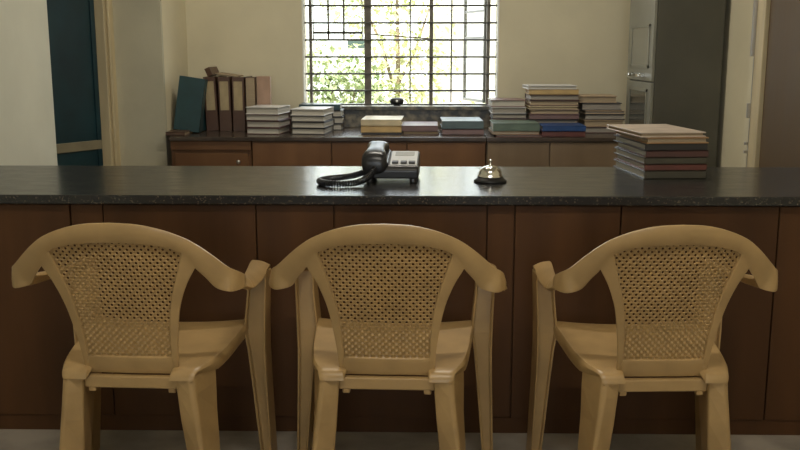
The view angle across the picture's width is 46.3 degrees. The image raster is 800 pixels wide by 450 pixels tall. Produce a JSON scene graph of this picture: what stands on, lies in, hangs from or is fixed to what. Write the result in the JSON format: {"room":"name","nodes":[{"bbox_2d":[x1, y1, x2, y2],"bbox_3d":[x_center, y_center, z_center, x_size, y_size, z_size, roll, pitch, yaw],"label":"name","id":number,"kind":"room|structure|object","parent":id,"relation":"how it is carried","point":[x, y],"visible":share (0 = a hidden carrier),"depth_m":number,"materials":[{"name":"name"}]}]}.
{"room":"reception area","nodes":[
{"label":"reception area","id":0,"kind":"room"},
{"bbox_2d":[0,0,57,165],"bbox_3d":[-1.754,-0.503,1.329,0.120,3.000,7.930,0,11,1],"label":"wall","id":1,"kind":"structure","parent":0,"point":[27,121],"depth_m":4.11,"materials":[{"name":"grey paint"}]},
{"bbox_2d":[46,0,102,165],"bbox_3d":[-1.935,-0.730,4.906,0.046,2.110,0.850,7,12,32],"label":"door","id":2,"kind":"structure","parent":1,"relation":"in","point":[71,23],"depth_m":5.12,"materials":[{"name":"teal paint"}]},
{"bbox_2d":[94,0,120,165],"bbox_3d":[-1.680,-0.819,5.329,0.103,2.150,0.111,0,11,1],"label":"trim","id":3,"kind":"structure","parent":1,"relation":"attached to","point":[103,11],"depth_m":5.30,"materials":[{"name":"beige paint"}]},
{"bbox_2d":[112,0,168,165],"bbox_3d":[-1.501,-1.247,5.305,0.289,3.000,0.032,0,11,1],"label":"wall pillar","id":4,"kind":"structure","parent":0,"point":[137,24],"depth_m":5.37,"materials":[{"name":"grey paint"}]},
{"bbox_2d":[161,0,187,165],"bbox_3d":[-1.541,-1.310,5.641,0.377,3.000,0.690,0,11,1],"label":"wall","id":5,"kind":"structure","parent":0,"point":[173,11],"depth_m":5.59,"materials":[{"name":"beige paint"}]},
{"bbox_2d":[0,429,799,449],"bbox_3d":[-0.762,0.962,1.925,5.210,0.100,9.000,0,11,1],"label":"floor","id":6,"kind":"structure","parent":0,"point":[10,439],"depth_m":3.04,"materials":[{"name":"grey stone"}]},
{"bbox_2d":[11,223,276,449],"bbox_3d":[-0.703,0.356,2.633,0.634,0.831,0.526,1,11,4],"label":"armchair","id":7,"kind":"object","parent":6,"relation":"on","point":[191,353],"visible":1,"depth_m":2.46,"materials":[{"name":"beige plastic"}]},
{"bbox_2d":[170,141,252,165],"bbox_3d":[-1.072,-0.174,5.709,0.460,0.742,0.716,0,11,1],"label":"drawer","id":8,"kind":"object","parent":6,"relation":"on","point":[184,153],"visible":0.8,"depth_m":5.33,"materials":[{"name":"brown laminate"}]},
{"bbox_2d":[252,141,485,166],"bbox_3d":[-0.172,-0.173,5.705,1.328,0.742,0.690,0,11,1],"label":"base cabinet","id":9,"kind":"object","parent":6,"relation":"on","point":[265,153],"visible":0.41,"depth_m":5.31,"materials":[{"name":"brown laminate"}]},
{"bbox_2d":[169,127,485,140],"bbox_3d":[-0.406,-0.550,5.634,1.801,0.022,0.701,0,11,1],"label":"countertop","id":10,"kind":"structure","parent":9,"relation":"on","point":[347,133],"depth_m":5.30,"materials":[{"name":"black stone"}]},
{"bbox_2d":[166,130,189,135],"bbox_3d":[-1.291,-0.536,5.440,0.110,0.022,0.140,0,11,1],"label":"flat book","id":11,"kind":"object","parent":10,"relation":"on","point":[171,132],"visible":1,"depth_m":5.37,"materials":[{"name":"brown paper"}]},
{"bbox_2d":[173,76,207,132],"bbox_3d":[-1.238,-0.715,5.531,0.197,0.337,0.087,0,11,1],"label":"box file","id":12,"kind":"object","parent":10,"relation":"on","point":[191,96],"visible":0.99,"depth_m":5.50,"materials":[{"name":"teal cardboard"}]},
{"bbox_2d":[202,108,206,130],"bbox_3d":[-1.222,-0.725,5.714,0.072,0.287,0.250,0,11,1],"label":"file","id":13,"kind":"object","parent":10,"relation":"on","point":[204,127],"visible":0.18,"depth_m":5.69,"materials":[{"name":"cardboard"}]},
{"bbox_2d":[203,76,220,130],"bbox_3d":[-1.144,-0.759,5.802,0.085,0.327,0.272,0,11,1],"label":"file","id":14,"kind":"object","parent":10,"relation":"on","point":[211,101],"visible":0.72,"depth_m":5.67,"materials":[{"name":"brown cardboard"}]},
{"bbox_2d":[204,67,218,76],"bbox_3d":[-1.170,-0.956,5.828,0.051,0.060,0.160,1,11,6],"label":"folder","id":15,"kind":"object","parent":14,"relation":"on","point":[210,71],"visible":0.89,"depth_m":5.77,"materials":[{"name":"brown cardboard"}]},
{"bbox_2d":[217,76,232,130],"bbox_3d":[-1.059,-0.758,5.800,0.078,0.326,0.272,0,11,1],"label":"file","id":16,"kind":"object","parent":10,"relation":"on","point":[224,82],"visible":0.8,"depth_m":5.67,"materials":[{"name":"brown cardboard"}]},
{"bbox_2d":[232,76,247,130],"bbox_3d":[-0.976,-0.757,5.799,0.074,0.325,0.272,0,11,1],"label":"file","id":17,"kind":"object","parent":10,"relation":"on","point":[238,83],"visible":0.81,"depth_m":5.67,"materials":[{"name":"brown cardboard"}]},
{"bbox_2d":[216,72,243,76],"bbox_3d":[-1.054,-0.931,5.789,0.134,0.025,0.200,0,11,1],"label":"sheaf","id":18,"kind":"object","parent":17,"relation":"on","point":[219,73],"visible":1,"depth_m":5.71,"materials":[{"name":"beige paper"}]},
{"bbox_2d":[245,76,256,129],"bbox_3d":[-0.904,-0.757,5.797,0.062,0.325,0.242,0,11,1],"label":"file","id":19,"kind":"object","parent":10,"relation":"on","point":[250,82],"visible":0.53,"depth_m":5.67,"materials":[{"name":"beige cardboard"}]},
{"bbox_2d":[257,76,271,104],"bbox_3d":[-0.828,-0.742,5.712,0.082,0.328,0.034,1,11,5],"label":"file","id":20,"kind":"object","parent":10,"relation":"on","point":[264,97],"visible":0.53,"depth_m":5.68,"materials":[{"name":"cardboard"}]},
{"bbox_2d":[246,125,289,134],"bbox_3d":[-0.783,-0.570,5.577,0.200,0.038,0.240,2,11,9],"label":"ledger","id":21,"kind":"object","parent":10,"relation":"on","point":[269,131],"visible":0.77,"depth_m":5.47,"materials":[{"name":"white paper"}]},
{"bbox_2d":[246,118,290,127],"bbox_3d":[-0.781,-0.609,5.573,0.200,0.040,0.240,2,11,10],"label":"ledger","id":22,"kind":"object","parent":21,"relation":"on","point":[251,124],"visible":0.8,"depth_m":5.47,"materials":[{"name":"beige paper"}]},
{"bbox_2d":[245,112,289,120],"bbox_3d":[-0.786,-0.646,5.562,0.200,0.037,0.240,2,11,9],"label":"ledger","id":23,"kind":"object","parent":22,"relation":"on","point":[250,117],"visible":0.8,"depth_m":5.45,"materials":[{"name":"white paper"}]},
{"bbox_2d":[245,105,289,114],"bbox_3d":[-0.783,-0.686,5.557,0.200,0.042,0.240,2,11,10],"label":"ledger","id":24,"kind":"object","parent":23,"relation":"on","point":[256,109],"visible":1,"depth_m":5.46,"materials":[{"name":"white paper"}]},
{"bbox_2d":[291,125,333,134],"bbox_3d":[-0.520,-0.570,5.586,0.199,0.036,0.270,1,11,7],"label":"ledger","id":25,"kind":"object","parent":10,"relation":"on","point":[308,131],"visible":0.76,"depth_m":5.46,"materials":[{"name":"white paper"}]},
{"bbox_2d":[291,119,334,128],"bbox_3d":[-0.516,-0.606,5.577,0.199,0.036,0.270,2,11,8],"label":"ledger","id":26,"kind":"object","parent":25,"relation":"on","point":[331,122],"visible":0.8,"depth_m":5.45,"materials":[{"name":"beige paper"}]},
{"bbox_2d":[291,113,332,121],"bbox_3d":[-0.522,-0.642,5.576,0.199,0.036,0.270,1,11,7],"label":"ledger","id":27,"kind":"object","parent":26,"relation":"on","point":[328,117],"visible":0.8,"depth_m":5.45,"materials":[{"name":"beige paper"}]},
{"bbox_2d":[291,106,333,115],"bbox_3d":[-0.520,-0.679,5.566,0.199,0.038,0.270,1,11,8],"label":"ledger","id":28,"kind":"object","parent":27,"relation":"on","point":[303,110],"visible":1,"depth_m":5.45,"materials":[{"name":"white paper"}]},
{"bbox_2d":[334,123,343,129],"bbox_3d":[-0.482,-0.621,5.846,0.252,0.040,0.190,0,11,1],"label":"ledger","id":29,"kind":"object","parent":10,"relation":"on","point":[336,126],"visible":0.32,"depth_m":5.76,"materials":[{"name":"white paper"}]},
{"bbox_2d":[333,115,344,123],"bbox_3d":[-0.474,-0.661,5.838,0.252,0.040,0.190,0,11,0],"label":"ledger","id":30,"kind":"object","parent":29,"relation":"on","point":[338,120],"visible":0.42,"depth_m":5.75,"materials":[{"name":"beige paper"}]},
{"bbox_2d":[333,109,344,116],"bbox_3d":[-0.480,-0.700,5.831,0.252,0.040,0.190,0,11,2],"label":"ledger","id":31,"kind":"object","parent":30,"relation":"on","point":[337,113],"visible":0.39,"depth_m":5.74,"materials":[{"name":"white paper"}]},
{"bbox_2d":[299,103,341,109],"bbox_3d":[-0.492,-0.738,5.824,0.252,0.036,0.190,0,11,1],"label":"ledger","id":32,"kind":"object","parent":31,"relation":"on","point":[337,106],"visible":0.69,"depth_m":5.73,"materials":[{"name":"grey paper"}]},
{"bbox_2d":[361,133,401,134],"bbox_3d":[-0.104,-0.564,5.625,0.237,0.010,0.340,0,11,1],"label":"book","id":33,"kind":"object","parent":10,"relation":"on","point":[361,133],"visible":0.34,"depth_m":5.46,"materials":[{"name":"black paper"}]},
{"bbox_2d":[361,126,401,132],"bbox_3d":[-0.108,-0.588,5.621,0.237,0.038,0.340,0,11,0],"label":"book","id":34,"kind":"object","parent":33,"relation":"on","point":[364,129],"visible":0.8,"depth_m":5.45,"materials":[{"name":"yellow paper"}]},
{"bbox_2d":[361,116,403,125],"bbox_3d":[-0.102,-0.626,5.618,0.237,0.037,0.340,0,11,3],"label":"book","id":35,"kind":"object","parent":34,"relation":"on","point":[367,120],"visible":1,"depth_m":5.46,"materials":[{"name":"beige paper"}]},
{"bbox_2d":[403,130,438,134],"bbox_3d":[0.125,-0.566,5.605,0.210,0.020,0.330,0,11,1],"label":"book","id":36,"kind":"object","parent":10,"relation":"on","point":[404,132],"visible":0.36,"depth_m":5.45,"materials":[{"name":"brown paper"}]},
{"bbox_2d":[402,121,437,130],"bbox_3d":[0.121,-0.592,5.600,0.210,0.032,0.330,0,11,2],"label":"book","id":37,"kind":"object","parent":36,"relation":"on","point":[407,125],"visible":1,"depth_m":5.44,"materials":[{"name":"pink paper"}]},
{"bbox_2d":[441,129,483,134],"bbox_3d":[0.369,-0.570,5.590,0.240,0.034,0.350,0,11,1],"label":"book","id":38,"kind":"object","parent":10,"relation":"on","point":[444,131],"visible":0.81,"depth_m":5.42,"materials":[{"name":"red paper"}]},
{"bbox_2d":[440,117,483,128],"bbox_3d":[0.366,-0.610,5.584,0.240,0.046,0.350,0,11,0],"label":"book","id":39,"kind":"object","parent":38,"relation":"on","point":[446,122],"visible":1,"depth_m":5.41,"materials":[{"name":"paper"}]},
{"bbox_2d":[269,224,506,449],"bbox_3d":[-0.026,0.358,2.620,0.634,0.831,0.526,1,11,3],"label":"armchair","id":40,"kind":"object","parent":6,"relation":"on","point":[330,349],"visible":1,"depth_m":2.44,"materials":[{"name":"beige plastic"}]},
{"bbox_2d":[0,204,799,434],"bbox_3d":[-0.002,0.248,3.379,3.300,0.770,0.700,0,11,1],"label":"counter base","id":41,"kind":"object","parent":6,"relation":"on","point":[760,342],"depth_m":3.03,"materials":[{"name":"brown wood"}]},
{"bbox_2d":[0,165,799,205],"bbox_3d":[-0.002,-0.146,3.310,3.300,0.030,0.760,0,11,1],"label":"countertop","id":42,"kind":"structure","parent":41,"relation":"on","point":[195,185],"depth_m":3.14,"materials":[{"name":"black stone"}]},
{"bbox_2d":[316,141,419,186],"bbox_3d":[-0.107,-0.217,3.260,0.345,0.127,0.350,1,11,3],"label":"desk telephone","id":43,"kind":"object","parent":42,"relation":"on","point":[378,161],"visible":1,"depth_m":3.22,"materials":[{"name":"black plastic"}]},
{"bbox_2d":[474,159,506,183],"bbox_3d":[0.313,-0.188,3.240,0.114,0.078,0.114,0,11,1],"label":"bell","id":44,"kind":"object","parent":42,"relation":"on","point":[488,174],"visible":1,"depth_m":3.21,"materials":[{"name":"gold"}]},
{"bbox_2d":[613,159,705,178],"bbox_3d":[0.965,-0.213,3.505,0.225,0.028,0.375,-1,11,-4],"label":"folder","id":45,"kind":"object","parent":42,"relation":"on","point":[675,174],"visible":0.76,"depth_m":3.33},
{"bbox_2d":[615,154,706,170],"bbox_3d":[0.969,-0.239,3.504,0.225,0.022,0.375,-1,11,-3],"label":"folder","id":46,"kind":"object","parent":45,"relation":"on","point":[653,167],"visible":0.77,"depth_m":3.32,"materials":[{"name":"red paper"}]},
{"bbox_2d":[614,147,706,164],"bbox_3d":[0.965,-0.261,3.498,0.225,0.024,0.375,-1,11,-4],"label":"folder","id":47,"kind":"object","parent":46,"relation":"on","point":[664,160],"visible":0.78,"depth_m":3.32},
{"bbox_2d":[616,142,707,157],"bbox_3d":[0.971,-0.286,3.495,0.225,0.024,0.375,-1,11,-3],"label":"folder","id":48,"kind":"object","parent":47,"relation":"on","point":[681,153],"visible":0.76,"depth_m":3.31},
{"bbox_2d":[613,135,706,150],"bbox_3d":[0.963,-0.309,3.489,0.225,0.024,0.375,-1,11,-4],"label":"folder","id":49,"kind":"object","parent":48,"relation":"on","point":[646,147],"visible":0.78,"depth_m":3.31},
{"bbox_2d":[616,131,708,143],"bbox_3d":[0.969,-0.332,3.483,0.225,0.022,0.375,-1,11,-3],"label":"folder","id":50,"kind":"object","parent":49,"relation":"on","point":[648,140],"visible":0.48,"depth_m":3.30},
{"bbox_2d":[607,124,705,137],"bbox_3d":[0.946,-0.353,3.483,0.239,0.017,0.375,-1,11,-6],"label":"folder","id":51,"kind":"object","parent":50,"relation":"on","point":[639,130],"visible":1,"depth_m":3.38,"materials":[{"name":"beige cardboard"}]},
{"bbox_2d":[484,127,617,166],"bbox_3d":[0.908,-0.180,5.678,0.824,0.765,0.701,0,11,1],"label":"base cabinet","id":52,"kind":"object","parent":6,"relation":"on","point":[502,154],"depth_m":5.29,"materials":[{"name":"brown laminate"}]},
{"bbox_2d":[495,132,541,136],"bbox_3d":[0.681,-0.531,5.438,0.263,0.014,0.290,0,11,3],"label":"book","id":53,"kind":"object","parent":52,"relation":"on","point":[540,134],"visible":0.37,"depth_m":5.30,"materials":[{"name":"red paper"}]},
{"bbox_2d":[488,128,538,134],"bbox_3d":[0.657,-0.547,5.436,0.263,0.016,0.290,0,11,0],"label":"book","id":54,"kind":"object","parent":53,"relation":"on","point":[489,129],"visible":0.58,"depth_m":5.29,"materials":[{"name":"beige paper"}]},
{"bbox_2d":[489,120,539,131],"bbox_3d":[0.661,-0.578,5.430,0.263,0.046,0.290,0,11,1],"label":"book","id":55,"kind":"object","parent":54,"relation":"on","point":[495,125],"visible":1,"depth_m":5.29,"materials":[{"name":"green paper"}]},
{"bbox_2d":[540,130,584,136],"bbox_3d":[0.927,-0.533,5.397,0.245,0.032,0.220,0,11,1],"label":"book","id":56,"kind":"object","parent":52,"relation":"on","point":[544,133],"visible":0.73,"depth_m":5.29,"materials":[{"name":"red paper"}]},
{"bbox_2d":[540,123,585,130],"bbox_3d":[0.929,-0.565,5.391,0.245,0.032,0.220,0,11,1],"label":"book","id":57,"kind":"object","parent":56,"relation":"on","point":[543,126],"visible":0.84,"depth_m":5.28,"materials":[{"name":"blue paper"}]},
{"bbox_2d":[585,127,615,132],"bbox_3d":[1.203,-0.585,5.659,0.237,0.038,0.235,0,11,1],"label":"book","id":58,"kind":"object","parent":52,"relation":"on","point":[588,129],"visible":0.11,"depth_m":5.55,"materials":[{"name":"beige paper"}]},
{"bbox_2d":[577,117,623,126],"bbox_3d":[1.209,-0.624,5.652,0.237,0.040,0.235,0,11,1],"label":"book","id":59,"kind":"object","parent":58,"relation":"on","point":[588,123],"visible":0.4,"depth_m":5.54,"materials":[{"name":"brown paper"}]},
{"bbox_2d":[578,112,624,119],"bbox_3d":[1.215,-0.660,5.645,0.237,0.034,0.235,0,11,2],"label":"book","id":60,"kind":"object","parent":59,"relation":"on","point":[581,115],"visible":0.68,"depth_m":5.54,"materials":[{"name":"beige paper"}]},
{"bbox_2d":[578,110,624,113],"bbox_3d":[1.213,-0.687,5.640,0.237,0.020,0.235,0,11,1],"label":"book","id":61,"kind":"object","parent":60,"relation":"on","point":[581,111],"visible":0.57,"depth_m":5.53,"materials":[{"name":"beige paper"}]},
{"bbox_2d":[577,102,621,109],"bbox_3d":[1.195,-0.721,5.644,0.237,0.044,0.235,0,11,1],"label":"book","id":62,"kind":"object","parent":61,"relation":"on","point":[582,106],"visible":0.56,"depth_m":5.54,"materials":[{"name":"grey paper"}]},
{"bbox_2d":[578,94,616,102],"bbox_3d":[1.168,-0.763,5.639,0.237,0.040,0.235,0,11,2],"label":"book","id":63,"kind":"object","parent":62,"relation":"on","point":[583,98],"visible":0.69,"depth_m":5.53,"materials":[{"name":"beige paper"}]},
{"bbox_3d":[0.664,-0.604,5.730,0.208,0.050,0.250,0,11,1],"label":"book","id":64,"kind":"object","parent":52,"relation":"on","visible":0},
{"bbox_2d":[489,117,526,120],"bbox_3d":[0.662,-0.644,5.723,0.208,0.030,0.250,0,11,1],"label":"book","id":65,"kind":"object","parent":64,"relation":"on","point":[490,117],"visible":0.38,"depth_m":5.60,"materials":[{"name":"red paper"}]},
{"bbox_2d":[489,111,526,118],"bbox_3d":[0.658,-0.674,5.717,0.208,0.030,0.250,0,11,2],"label":"book","id":66,"kind":"object","parent":65,"relation":"on","point":[493,116],"visible":0.77,"depth_m":5.60,"materials":[{"name":"white paper"}]},
{"bbox_2d":[489,106,525,113],"bbox_3d":[0.654,-0.708,5.711,0.208,0.038,0.250,0,11,2],"label":"book","id":67,"kind":"object","parent":66,"relation":"on","point":[493,110],"visible":0.73,"depth_m":5.59,"materials":[{"name":"white paper"}]},
{"bbox_2d":[487,98,525,106],"bbox_3d":[0.649,-0.749,5.713,0.208,0.042,0.250,0,11,0],"label":"book","id":68,"kind":"object","parent":67,"relation":"on","point":[492,102],"visible":1,"depth_m":5.60,"materials":[{"name":"white paper"}]},
{"bbox_3d":[0.908,-0.584,5.648,0.290,0.040,0.250,0,11,1],"label":"folder","id":69,"kind":"object","parent":52,"relation":"on","visible":0},
{"bbox_2d":[527,118,577,122],"bbox_3d":[0.908,-0.624,5.640,0.290,0.040,0.250,0,11,1],"label":"folder","id":70,"kind":"object","parent":69,"relation":"on","point":[538,121],"visible":0.23,"depth_m":5.52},
{"bbox_2d":[525,112,578,119],"bbox_3d":[0.912,-0.658,5.634,0.290,0.030,0.250,0,11,1],"label":"folder","id":71,"kind":"object","parent":70,"relation":"on","point":[529,116],"visible":0.8,"depth_m":5.51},
{"bbox_2d":[526,108,579,114],"bbox_3d":[0.916,-0.688,5.628,0.290,0.030,0.250,0,11,2],"label":"folder","id":72,"kind":"object","parent":71,"relation":"on","point":[530,111],"visible":0.69,"depth_m":5.51,"materials":[{"name":"beige paper"}]},
{"bbox_2d":[525,104,577,108],"bbox_3d":[0.904,-0.712,5.624,0.290,0.018,0.250,0,11,0],"label":"folder","id":73,"kind":"object","parent":72,"relation":"on","point":[526,105],"visible":0.56,"depth_m":5.51,"materials":[{"name":"beige paper"}]},
{"bbox_2d":[525,98,578,105],"bbox_3d":[0.912,-0.739,5.621,0.290,0.034,0.250,0,11,1],"label":"folder","id":74,"kind":"object","parent":73,"relation":"on","point":[528,102],"visible":0.8,"depth_m":5.50,"materials":[{"name":"beige paper"}]},
{"bbox_2d":[525,93,579,99],"bbox_3d":[0.910,-0.771,5.612,0.290,0.032,0.250,0,11,1],"label":"folder","id":75,"kind":"object","parent":74,"relation":"on","point":[527,96],"visible":0.8,"depth_m":5.50,"materials":[{"name":"beige paper"}]},
{"bbox_2d":[525,89,578,94],"bbox_3d":[0.906,-0.802,5.607,0.290,0.031,0.250,0,11,2],"label":"folder","id":76,"kind":"object","parent":75,"relation":"on","point":[528,91],"visible":0.87,"depth_m":5.48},
{"bbox_2d":[522,84,576,88],"bbox_3d":[0.894,-0.829,5.602,0.290,0.022,0.250,0,11,0],"label":"folder","id":77,"kind":"object","parent":76,"relation":"on","point":[526,86],"visible":1,"depth_m":5.49,"materials":[{"name":"white paper"}]},
{"bbox_2d":[526,225,777,449],"bbox_3d":[0.685,0.361,2.607,0.596,0.831,0.526,0,11,-1],"label":"armchair","id":78,"kind":"object","parent":6,"relation":"on","point":[605,354],"visible":1,"depth_m":2.44,"materials":[{"name":"beige plastic"}]},
{"bbox_2d":[625,0,725,166],"bbox_3d":[1.480,-0.741,5.180,0.402,2.050,0.590,0,11,1],"label":"tall cabinet","id":79,"kind":"object","parent":6,"relation":"on","point":[674,72],"visible":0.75,"depth_m":4.88,"materials":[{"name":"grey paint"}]},
{"bbox_2d":[185,0,630,123],"bbox_3d":[0.091,-1.370,5.959,3.673,3.000,0.220,0,11,1],"label":"wall","id":80,"kind":"structure","parent":0,"point":[584,44],"depth_m":5.89,"materials":[{"name":"beige paint"}]},
{"bbox_2d":[290,110,489,126],"bbox_3d":[-0.018,-0.680,5.969,1.393,0.110,0.018,0,11,1],"label":"trim","id":81,"kind":"structure","parent":80,"relation":"attached to","point":[353,118],"depth_m":5.95,"materials":[{"name":"stone"}]},
{"bbox_2d":[298,0,496,109],"bbox_3d":[0.016,-1.382,6.096,1.313,1.225,0.580,0,11,1],"label":"window","id":82,"kind":"structure","parent":80,"relation":"in","point":[333,20],"depth_m":6.01,"materials":[{"name":"grey paint"}]},
{"bbox_2d":[390,98,403,105],"bbox_3d":[-0.019,-0.789,5.978,0.088,0.051,0.048,0,11,1],"label":"gadget","id":83,"kind":"object","parent":82,"relation":"on","point":[394,101],"visible":1,"depth_m":5.96,"materials":[{"name":"black plastic"}]},
{"bbox_2d":[301,0,499,102],"bbox_3d":[0.003,-1.361,5.899,1.241,1.195,0.104,0,11,1],"label":"trim","id":84,"kind":"structure","parent":80,"relation":"attached to","point":[302,1],"depth_m":5.92,"materials":[{"name":"white paint"}]},
{"bbox_2d":[716,0,752,166],"bbox_3d":[1.717,-0.552,1.593,0.150,3.000,8.600,0,11,1],"label":"wall","id":85,"kind":"structure","parent":0,"point":[738,13],"depth_m":4.76,"materials":[{"name":"beige paint"}]},
{"bbox_2d":[742,0,753,166],"bbox_3d":[1.742,-0.665,4.505,0.112,2.150,0.075,0,11,1],"label":"trim","id":86,"kind":"structure","parent":85,"relation":"attached to","point":[750,71],"depth_m":4.52,"materials":[{"name":"beige paint"}]},
{"bbox_2d":[747,0,770,166],"bbox_3d":[1.724,-0.546,3.871,0.122,2.150,1.175,0,11,1],"label":"trim","id":87,"kind":"structure","parent":85,"relation":"attached to","point":[763,13],"depth_m":4.37,"materials":[{"name":"beige paint"}]},
{"bbox_2d":[743,0,799,166],"bbox_3d":[1.685,-0.557,3.930,0.072,2.130,1.087,0,11,1],"label":"door","id":88,"kind":"structure","parent":85,"relation":"in","point":[780,133],"depth_m":4.14,"materials":[{"name":"brown laminate"}]},
{"label":"outside","id":89,"kind":"structure","parent":0,"visible":0},
{"bbox_3d":[0.348,-2.043,18.039,28.000,0.120,23.780,0,11,1],"label":"ground","id":90,"kind":"structure","parent":89,"visible":0},
{"bbox_2d":[307,41,393,102],"bbox_3d":[-0.811,-1.173,9.292,1.555,1.399,1.183,0,11,1],"label":"leafy bush","id":91,"kind":"object","parent":90,"relation":"on","point":[359,82],"visible":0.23,"depth_m":9.17,"materials":[{"name":"green plant"}]},
{"bbox_2d":[306,0,424,102],"bbox_3d":[-5.749,-3.190,15.415,12.400,3.100,0.370,0,11,1],"label":"wall","id":92,"kind":"structure","parent":90,"relation":"on","point":[360,48],"depth_m":15.24,"materials":[{"name":"grey paint"}]},
{"bbox_2d":[348,41,363,47],"bbox_3d":[-0.693,-2.944,15.214,0.320,0.130,0.040,0,11,1],"label":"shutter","id":93,"kind":"object","parent":92,"relation":"attached to","point":[351,43],"depth_m":15.19,"materials":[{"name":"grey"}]},
{"bbox_2d":[335,0,462,102],"bbox_3d":[-0.136,-2.020,10.156,1.748,2.739,1.180,0,11,1],"label":"tree","id":94,"kind":"object","parent":90,"relation":"on","point":[396,80],"visible":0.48,"depth_m":10.05,"materials":[{"name":"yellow plant"}]},
{"bbox_2d":[427,0,495,102],"bbox_3d":[5.062,-4.000,18.384,9.600,3.600,4.800,0,11,1],"label":"house","id":95,"kind":"structure","parent":90,"relation":"on","point":[458,12],"depth_m":16.70,"materials":[{"name":"paint"}]},
{"bbox_2d":[458,93,490,102],"bbox_3d":[0.778,-0.897,9.258,1.045,0.867,0.814,0,11,1],"label":"shrub","id":96,"kind":"object","parent":90,"relation":"on","point":[460,101],"visible":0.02,"depth_m":9.24,"materials":[{"name":"yellow plant"}]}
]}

